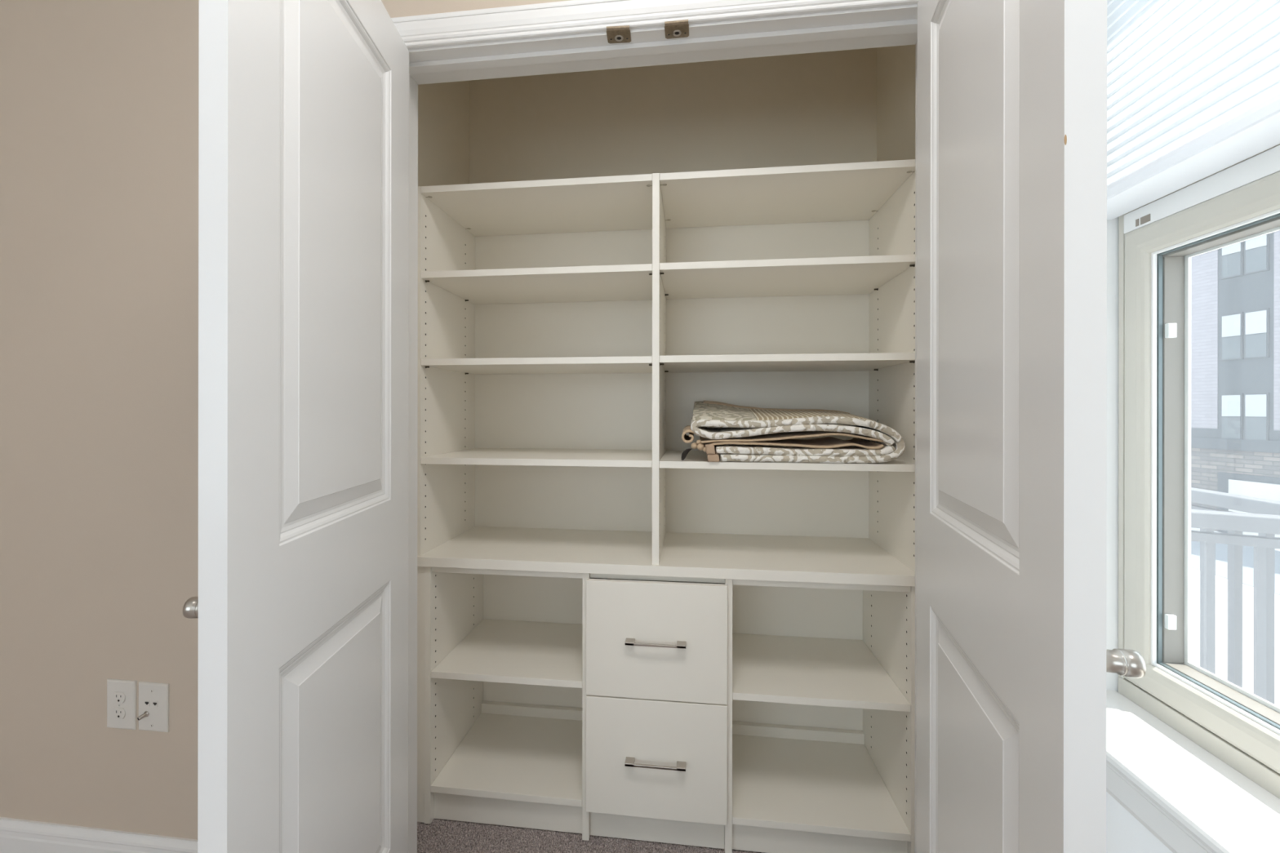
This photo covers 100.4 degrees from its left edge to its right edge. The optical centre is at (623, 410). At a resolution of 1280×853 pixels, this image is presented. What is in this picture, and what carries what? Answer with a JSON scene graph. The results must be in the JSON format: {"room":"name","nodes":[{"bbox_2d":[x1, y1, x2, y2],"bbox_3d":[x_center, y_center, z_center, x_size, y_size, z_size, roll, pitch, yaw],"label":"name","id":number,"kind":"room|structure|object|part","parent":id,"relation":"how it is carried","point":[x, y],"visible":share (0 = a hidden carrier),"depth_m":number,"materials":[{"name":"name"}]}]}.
{"room":"bedroom","nodes":[
{"label":"bedroom","id":0,"kind":"room"},
{"bbox_2d":[0,0,569,839],"bbox_3d":[-1.100,-0.105,1.403,3.830,2.655,0.123,0,0,7],"label":"wall","id":1,"kind":"structure","parent":0,"point":[99,99],"depth_m":1.37,"materials":[{"name":"beige paint"}]},
{"bbox_2d":[0,817,197,852],"bbox_3d":[-1.769,1.139,1.419,2.303,0.125,0.014,0,0,7],"label":"baseboard","id":2,"kind":"structure","parent":1,"relation":"attached to","point":[16,835],"depth_m":1.37,"materials":[{"name":"white paint"}]},
{"bbox_2d":[106,678,137,729],"bbox_3d":[-1.282,0.751,1.359,0.083,0.124,0.009,0,0,7],"label":"electrical outlet","id":3,"kind":"object","parent":1,"relation":"attached to","point":[122,695],"visible":1,"depth_m":1.36,"materials":[{"name":"white plastic"}]},
{"bbox_2d":[112,707,125,719],"bbox_3d":[-1.284,0.771,1.357,0.034,0.027,0.003,0,0,7],"label":"receptacle","id":4,"kind":"object","parent":3,"relation":"attached to","point":[117,713],"depth_m":1.36,"materials":[{"name":"white plastic"}]},
{"bbox_2d":[112,691,125,703],"bbox_3d":[-1.284,0.731,1.357,0.034,0.027,0.003,0,0,7],"label":"receptacle","id":5,"kind":"object","parent":3,"relation":"attached to","point":[118,697],"depth_m":1.36,"materials":[{"name":"white plastic"}]},
{"bbox_2d":[137,681,168,732],"bbox_3d":[-1.191,0.751,1.340,0.084,0.122,0.025,0,0,7],"label":"cable wall plate","id":6,"kind":"object","parent":1,"relation":"attached to","point":[153,697],"visible":1,"depth_m":1.34,"materials":[{"name":"white plastic"}]},
{"bbox_2d":[182,0,408,852],"bbox_3d":[-0.547,0.168,0.962,0.096,2.040,0.615,0,0,-2],"label":"door","id":7,"kind":"structure","parent":1,"relation":"in","point":[300,607],"depth_m":0.82,"materials":[{"name":"white paint"}]},
{"bbox_3d":[-0.554,0.266,0.724,0.066,0.057,0.057,0,0,7],"label":"knob","id":8,"kind":"part","parent":7,"relation":"part of","materials":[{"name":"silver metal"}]},
{"bbox_2d":[606,25,631,43],"bbox_3d":[-0.011,-0.850,1.208,0.054,0.008,0.047,0,0,4],"label":"catch strike","id":9,"kind":"object","parent":1,"relation":"attached to","point":[615,34],"visible":1,"depth_m":1.20,"materials":[{"name":"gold metal"}]},
{"bbox_2d":[614,35,623,41],"bbox_3d":[-0.011,-0.847,1.215,0.020,0.002,0.019,0,0,-3],"label":"socket","id":10,"kind":"object","parent":9,"relation":"attached to","point":[617,37],"depth_m":1.21,"materials":[{"name":"silver metal"}]},
{"bbox_2d":[391,0,918,49],"bbox_3d":[0.052,0.142,1.183,1.365,2.123,0.020,0,0,7],"label":"trim","id":11,"kind":"structure","parent":1,"relation":"attached to","point":[571,17],"depth_m":1.20,"materials":[{"name":"white paint"}]},
{"bbox_2d":[408,4,917,852],"bbox_3d":[0.061,0.168,1.255,1.262,2.071,0.123,0,0,7],"label":"trim","id":12,"kind":"structure","parent":1,"relation":"attached to","point":[902,12],"depth_m":1.27,"materials":[{"name":"white paint"}]},
{"bbox_2d":[664,19,688,39],"bbox_3d":[0.118,-0.849,1.191,0.054,0.008,0.047,0,0,8],"label":"catch strike","id":13,"kind":"object","parent":1,"relation":"attached to","point":[675,28],"visible":1,"depth_m":1.19,"materials":[{"name":"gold metal"}]},
{"bbox_2d":[672,30,681,36],"bbox_3d":[0.119,-0.846,1.198,0.019,0.002,0.020,0,0,-20],"label":"socket","id":14,"kind":"object","parent":13,"relation":"attached to","point":[675,33],"depth_m":1.20,"materials":[{"name":"silver metal"}]},
{"bbox_2d":[915,0,1146,852],"bbox_3d":[0.572,0.169,0.812,0.096,2.040,0.616,0,0,17],"label":"door","id":15,"kind":"structure","parent":1,"relation":"in","point":[1014,660],"depth_m":0.66,"materials":[{"name":"white paint"}]},
{"bbox_3d":[0.519,0.270,0.581,0.066,0.057,0.057,0,0,7],"label":"knob","id":16,"kind":"part","parent":15,"relation":"part of","materials":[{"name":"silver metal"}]},
{"bbox_2d":[417,80,469,186],"bbox_3d":[-0.659,-0.025,1.697,0.100,2.495,0.572,0,0,7],"label":"wall","id":17,"kind":"structure","parent":0,"point":[443,108],"depth_m":1.77,"materials":[{"name":"beige paint"}]},
{"bbox_2d":[417,818,764,852],"bbox_3d":[-1.327,1.255,-0.359,3.830,0.094,4.820,0,0,7],"label":"floor","id":18,"kind":"structure","parent":0,"point":[542,831],"depth_m":1.49,"materials":[{"name":"grey carpet"}]},
{"bbox_2d":[417,819,751,852],"bbox_3d":[0.045,1.205,1.168,1.430,0.010,0.644,0,0,7],"label":"carpet","id":19,"kind":"object","parent":18,"relation":"on","point":[458,833],"visible":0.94,"depth_m":1.49,"materials":[{"name":"grey carpet"}]},
{"bbox_2d":[417,566,915,852],"bbox_3d":[0.106,0.829,1.642,1.433,0.750,0.449,0,0,7],"label":"base cabinet","id":20,"kind":"object","parent":18,"relation":"on","point":[728,714],"visible":0.91,"depth_m":1.54,"materials":[{"name":"white laminate"}]},
{"bbox_3d":[-0.546,0.828,1.746,0.019,0.750,0.395,0,0,7],"label":"panel","id":21,"kind":"part","parent":20,"relation":"part of","materials":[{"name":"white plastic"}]},
{"bbox_2d":[431,713,582,807],"bbox_3d":[-0.314,1.101,1.716,0.448,0.019,0.394,0,0,7],"label":"shelf","id":22,"kind":"object","parent":20,"relation":"attached to","point":[532,757],"depth_m":1.66,"materials":[{"name":"white wood"}]},
{"bbox_2d":[431,618,582,688],"bbox_3d":[-0.314,0.770,1.717,0.448,0.019,0.392,0,0,7],"label":"shelf","id":23,"kind":"object","parent":20,"relation":"attached to","point":[529,651],"depth_m":1.66,"materials":[{"name":"white wood"}]},
{"bbox_3d":[-0.313,0.463,1.719,0.448,0.019,0.391,0,0,7],"label":"rail","id":24,"kind":"part","parent":20,"relation":"part of","materials":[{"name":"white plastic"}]},
{"bbox_3d":[0.085,0.951,1.433,0.163,0.008,0.028,0,0,7],"label":"handle","id":25,"kind":"part","parent":20,"relation":"part of","materials":[{"name":"silver metal"}]},
{"bbox_3d":[0.085,0.627,1.433,0.163,0.008,0.028,0,0,7],"label":"handle","id":26,"kind":"part","parent":20,"relation":"part of","materials":[{"name":"silver metal"}]},
{"bbox_3d":[0.087,0.949,1.456,0.384,0.319,0.019,0,0,7],"label":"drawer","id":27,"kind":"part","parent":20,"relation":"part of","materials":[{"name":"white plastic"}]},
{"bbox_3d":[0.087,0.628,1.456,0.384,0.316,0.019,0,0,7],"label":"drawer","id":28,"kind":"part","parent":20,"relation":"part of","materials":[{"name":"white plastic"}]},
{"bbox_3d":[0.115,0.463,1.668,0.373,0.019,0.383,0,0,7],"label":"rail","id":29,"kind":"part","parent":20,"relation":"part of","materials":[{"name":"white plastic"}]},
{"bbox_2d":[417,526,915,586],"bbox_3d":[0.110,0.439,1.667,1.433,0.028,0.427,0,0,7],"label":"countertop","id":30,"kind":"structure","parent":20,"relation":"on","point":[812,559],"depth_m":1.55,"materials":[{"name":"white laminate"}]},
{"bbox_2d":[417,159,915,571],"bbox_3d":[0.111,-0.113,1.665,1.406,1.076,0.402,0,0,7],"label":"shelving unit","id":31,"kind":"object","parent":30,"relation":"on","point":[571,331],"visible":0.93,"depth_m":1.79,"materials":[{"name":"white laminate"}]},
{"bbox_3d":[-0.577,-0.114,1.750,0.019,1.076,0.395,0,0,7],"label":"panel","id":32,"kind":"part","parent":31,"relation":"part of","materials":[{"name":"white plastic"}]},
{"bbox_3d":[-0.232,0.148,1.707,0.675,0.019,0.392,0,0,7],"label":"shelf","id":33,"kind":"part","parent":31,"relation":"part of","materials":[{"name":"white plastic"}]},
{"bbox_3d":[-0.232,-0.140,1.707,0.675,0.019,0.392,0,0,7],"label":"shelf","id":34,"kind":"part","parent":31,"relation":"part of","materials":[{"name":"white plastic"}]},
{"bbox_3d":[-0.232,-0.394,1.707,0.675,0.019,0.392,0,0,7],"label":"shelf","id":35,"kind":"part","parent":31,"relation":"part of","materials":[{"name":"white plastic"}]},
{"bbox_3d":[-0.232,-0.642,1.706,0.675,0.019,0.394,0,0,7],"label":"shelf","id":36,"kind":"part","parent":31,"relation":"part of","materials":[{"name":"white plastic"}]},
{"bbox_3d":[0.136,-0.113,1.862,1.406,1.076,0.006,0,0,7],"label":"panel","id":37,"kind":"part","parent":31,"relation":"part of","materials":[{"name":"white plastic"}]},
{"bbox_3d":[0.455,0.150,1.619,0.671,0.019,0.392,0,0,7],"label":"shelf","id":38,"kind":"part","parent":31,"relation":"part of","materials":[{"name":"white plastic"}]},
{"bbox_3d":[0.456,-0.140,1.619,0.671,0.019,0.392,0,0,7],"label":"shelf","id":39,"kind":"part","parent":31,"relation":"part of","materials":[{"name":"white plastic"}]},
{"bbox_3d":[0.456,-0.395,1.619,0.671,0.019,0.392,0,0,7],"label":"shelf","id":40,"kind":"part","parent":31,"relation":"part of","materials":[{"name":"white plastic"}]},
{"bbox_3d":[0.456,-0.641,1.618,0.671,0.019,0.394,0,0,7],"label":"shelf","id":41,"kind":"part","parent":31,"relation":"part of","materials":[{"name":"white plastic"}]},
{"bbox_2d":[681,400,905,463],"bbox_3d":[0.461,0.055,1.552,0.579,0.171,0.281,0,0,7],"label":"quilt","id":42,"kind":"object","parent":31,"relation":"on","point":[741,433],"visible":1,"depth_m":1.43,"materials":[{"name":"beige fabric"}]},
{"bbox_3d":[0.799,-0.112,1.575,0.019,1.076,0.395,0,0,7],"label":"panel","id":43,"kind":"part","parent":31,"relation":"part of","materials":[{"name":"white plastic"}]},
{"bbox_3d":[0.142,0.782,1.861,1.317,0.658,0.006,0,0,7],"label":"panel","id":44,"kind":"part","parent":20,"relation":"part of","materials":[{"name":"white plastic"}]},
{"bbox_3d":[0.545,0.464,1.609,0.455,0.019,0.391,0,0,7],"label":"rail","id":45,"kind":"part","parent":20,"relation":"part of","materials":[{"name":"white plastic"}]},
{"bbox_2d":[732,734,911,841],"bbox_3d":[0.543,1.110,1.607,0.455,0.019,0.394,0,0,7],"label":"shelf","id":46,"kind":"object","parent":20,"relation":"attached to","point":[823,784],"depth_m":1.55,"materials":[{"name":"white wood"}]},
{"bbox_2d":[732,633,911,711],"bbox_3d":[0.544,0.774,1.607,0.455,0.019,0.392,0,0,7],"label":"shelf","id":47,"kind":"object","parent":20,"relation":"attached to","point":[821,669],"depth_m":1.55,"materials":[{"name":"white wood"}]},
{"bbox_3d":[0.779,0.829,1.577,0.019,0.750,0.395,0,0,7],"label":"panel","id":48,"kind":"part","parent":20,"relation":"part of","materials":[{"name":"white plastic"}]},
{"bbox_2d":[469,47,876,183],"bbox_3d":[0.110,-0.024,1.937,1.564,2.495,0.100,0,0,7],"label":"wall","id":49,"kind":"structure","parent":0,"point":[816,108],"depth_m":1.88,"materials":[{"name":"beige paint"}]},
{"bbox_2d":[876,44,1173,852],"bbox_3d":[0.660,-0.063,-0.562,0.220,2.735,4.920,0,0,7],"label":"wall","id":50,"kind":"structure","parent":0,"point":[1125,833],"depth_m":0.97,"materials":[{"name":"white paint"}]},
{"bbox_2d":[1106,689,1279,852],"bbox_3d":[0.755,0.551,0.469,0.149,0.083,1.170,0,0,7],"label":"window sill","id":51,"kind":"structure","parent":50,"relation":"attached to","point":[1188,798],"depth_m":0.73,"materials":[{"name":"white paint"}]},
{"bbox_2d":[1118,143,1279,799],"bbox_3d":[0.864,-0.241,0.455,0.074,1.536,1.020,0,0,7],"label":"window","id":52,"kind":"structure","parent":50,"relation":"in","point":[1158,239],"depth_m":0.89,"materials":[{"name":"beige plastic"}]},
{"bbox_2d":[1106,0,1279,220],"bbox_3d":[0.777,-0.677,0.466,0.087,0.666,1.018,0,0,7],"label":"pleated shade","id":53,"kind":"object","parent":52,"relation":"attached to","point":[1193,86],"visible":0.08,"depth_m":0.76,"materials":[{"name":"white fabric"}]},
{"bbox_3d":[0.779,-0.357,0.466,0.083,0.026,1.018,0,0,7],"label":"rail","id":54,"kind":"part","parent":53,"relation":"part of","materials":[{"name":"white"}]},
{"bbox_3d":[0.839,-0.664,0.458,0.024,0.628,0.993,0,0,7],"label":"sash","id":55,"kind":"part","parent":52,"relation":"part of","materials":[{"name":"beige plastic"}]},
{"bbox_3d":[0.883,0.082,0.453,0.004,0.694,0.893,0,0,7],"label":"screen frame","id":56,"kind":"part","parent":52,"relation":"part of","materials":[{"name":"white plastic"}]},
{"label":"outside","id":57,"kind":"structure","parent":0,"visible":0},
{"bbox_3d":[1.757,1.430,2.876,1.070,0.160,3.180,0,0,7],"label":"floor","id":58,"kind":"structure","parent":57,"visible":0},
{"bbox_2d":[1191,509,1279,700],"bbox_3d":[1.512,0.820,1.617,0.934,1.060,0.064,0,0,30],"label":"balcony railing","id":59,"kind":"object","parent":58,"relation":"on","point":[1205,519],"visible":0.05,"depth_m":1.48,"materials":[{"name":"white metal"}]},
{"bbox_3d":[1.512,0.363,1.617,0.914,0.025,0.036,0,0,30],"label":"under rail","id":60,"kind":"part","parent":59,"relation":"part of","materials":[{"name":"white metal"}]},
{"bbox_3d":[1.512,0.313,1.617,0.914,0.045,0.064,0,0,30],"label":"rail","id":61,"kind":"part","parent":59,"relation":"part of","materials":[{"name":"white metal"}]},
{"bbox_2d":[1191,487,1279,704],"bbox_3d":[2.208,0.821,2.804,0.064,1.060,3.030,0,0,7],"label":"balcony railing","id":62,"kind":"object","parent":58,"relation":"on","point":[1251,504],"visible":0.02,"depth_m":1.80,"materials":[{"name":"white metal"}]},
{"bbox_3d":[2.208,0.363,2.804,0.036,0.025,3.010,0,0,7],"label":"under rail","id":63,"kind":"part","parent":62,"relation":"part of","materials":[{"name":"white metal"}]},
{"bbox_3d":[2.208,0.313,2.804,0.064,0.045,3.010,0,0,7],"label":"rail","id":64,"kind":"part","parent":62,"relation":"part of","materials":[{"name":"white metal"}]},
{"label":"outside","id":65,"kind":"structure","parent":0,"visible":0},
{"bbox_2d":[1191,527,1279,633],"bbox_3d":[31.903,4.827,12.525,58.300,0.200,90.000,0,0,7],"label":"ground","id":66,"kind":"structure","parent":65,"point":[1221,584],"depth_m":13.42,"materials":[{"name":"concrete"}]},
{"bbox_2d":[1191,230,1279,537],"bbox_3d":[27.689,-1.778,18.834,9.120,13.400,21.000,0,0,-6],"label":"apartment building","id":67,"kind":"structure","parent":66,"relation":"on","point":[1235,288],"depth_m":20.08,"materials":[{"name":"grey"}]},
{"bbox_3d":[23.074,-5.494,20.249,0.040,0.820,0.570,0,0,-6],"label":"pane","id":68,"kind":"part","parent":67,"relation":"part of","materials":[{"name":"grey glass"}]},
{"bbox_2d":[1222,242,1240,255],"bbox_3d":[23.073,-6.344,20.248,0.045,0.800,0.570,0,0,-6],"label":"blind","id":69,"kind":"object","parent":67,"relation":"hanging from","point":[1234,249],"depth_m":20.21,"materials":[{"name":"grey"}]},
{"bbox_3d":[23.071,-2.354,20.249,0.040,0.820,0.570,0,0,-6],"label":"pane","id":70,"kind":"part","parent":67,"relation":"part of","materials":[{"name":"grey glass"}]},
{"bbox_2d":[1222,313,1240,337],"bbox_3d":[23.069,-3.204,20.248,0.045,0.800,0.570,0,0,-6],"label":"blind","id":71,"kind":"object","parent":67,"relation":"hanging from","point":[1231,322],"depth_m":20.23,"materials":[{"name":"grey"}]},
{"bbox_3d":[23.067,0.686,20.249,0.040,0.820,0.570,0,0,-6],"label":"pane","id":72,"kind":"part","parent":67,"relation":"part of","materials":[{"name":"grey"}]},
{"bbox_2d":[1222,395,1240,416],"bbox_3d":[23.066,-0.164,20.248,0.045,0.800,0.570,0,0,-6],"label":"blind","id":73,"kind":"object","parent":67,"relation":"hanging from","point":[1231,404],"depth_m":20.23,"materials":[{"name":"grey"}]},
{"bbox_3d":[23.285,3.556,18.492,0.140,2.320,4.370,0,0,-6],"label":"garage trim","id":74,"kind":"part","parent":67,"relation":"part of","materials":[{"name":"grey"}]},
{"bbox_3d":[23.272,3.676,18.461,0.170,2.080,3.710,0,0,-6],"label":"garage door","id":75,"kind":"part","parent":67,"relation":"part of","materials":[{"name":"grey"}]},
{"bbox_3d":[23.138,0.686,19.517,0.040,0.820,0.600,0,0,-6],"label":"pane","id":76,"kind":"part","parent":67,"relation":"part of","materials":[{"name":"grey glass"}]},
{"bbox_2d":[1244,394,1266,416],"bbox_3d":[23.137,-0.164,19.517,0.045,0.800,0.600,0,0,-6],"label":"blind","id":77,"kind":"object","parent":67,"relation":"hanging from","point":[1255,405],"depth_m":19.50,"materials":[{"name":"grey"}]},
{"bbox_3d":[23.145,-5.494,19.517,0.040,0.820,0.600,0,0,-6],"label":"pane","id":78,"kind":"part","parent":67,"relation":"part of","materials":[{"name":"grey glass"}]},
{"bbox_2d":[1245,234,1266,249],"bbox_3d":[23.144,-6.344,19.517,0.045,0.800,0.600,0,0,-6],"label":"blind","id":79,"kind":"object","parent":67,"relation":"hanging from","point":[1259,242],"depth_m":19.48,"materials":[{"name":"grey"}]},
{"bbox_3d":[23.142,-2.354,19.517,0.040,0.820,0.600,0,0,-6],"label":"pane","id":80,"kind":"part","parent":67,"relation":"part of","materials":[{"name":"grey glass"}]},
{"bbox_2d":[1245,310,1266,334],"bbox_3d":[23.140,-3.204,19.517,0.045,0.800,0.600,0,0,-6],"label":"blind","id":81,"kind":"object","parent":67,"relation":"hanging from","point":[1255,320],"depth_m":19.50,"materials":[{"name":"grey"}]},
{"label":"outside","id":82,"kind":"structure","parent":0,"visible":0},
{"bbox_2d":[1191,529,1279,595],"bbox_3d":[19.058,4.714,14.165,4.600,0.035,90.000,0,0,7],"label":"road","id":83,"kind":"structure","parent":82,"point":[1221,549],"depth_m":16.48,"materials":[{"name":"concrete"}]},
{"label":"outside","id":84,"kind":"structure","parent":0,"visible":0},
{"bbox_2d":[1191,600,1279,706],"bbox_3d":[8.493,4.659,15.514,11.100,0.120,90.000,0,0,7],"label":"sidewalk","id":85,"kind":"structure","parent":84,"point":[1221,618],"depth_m":10.29,"materials":[{"name":"concrete"}]}
]}

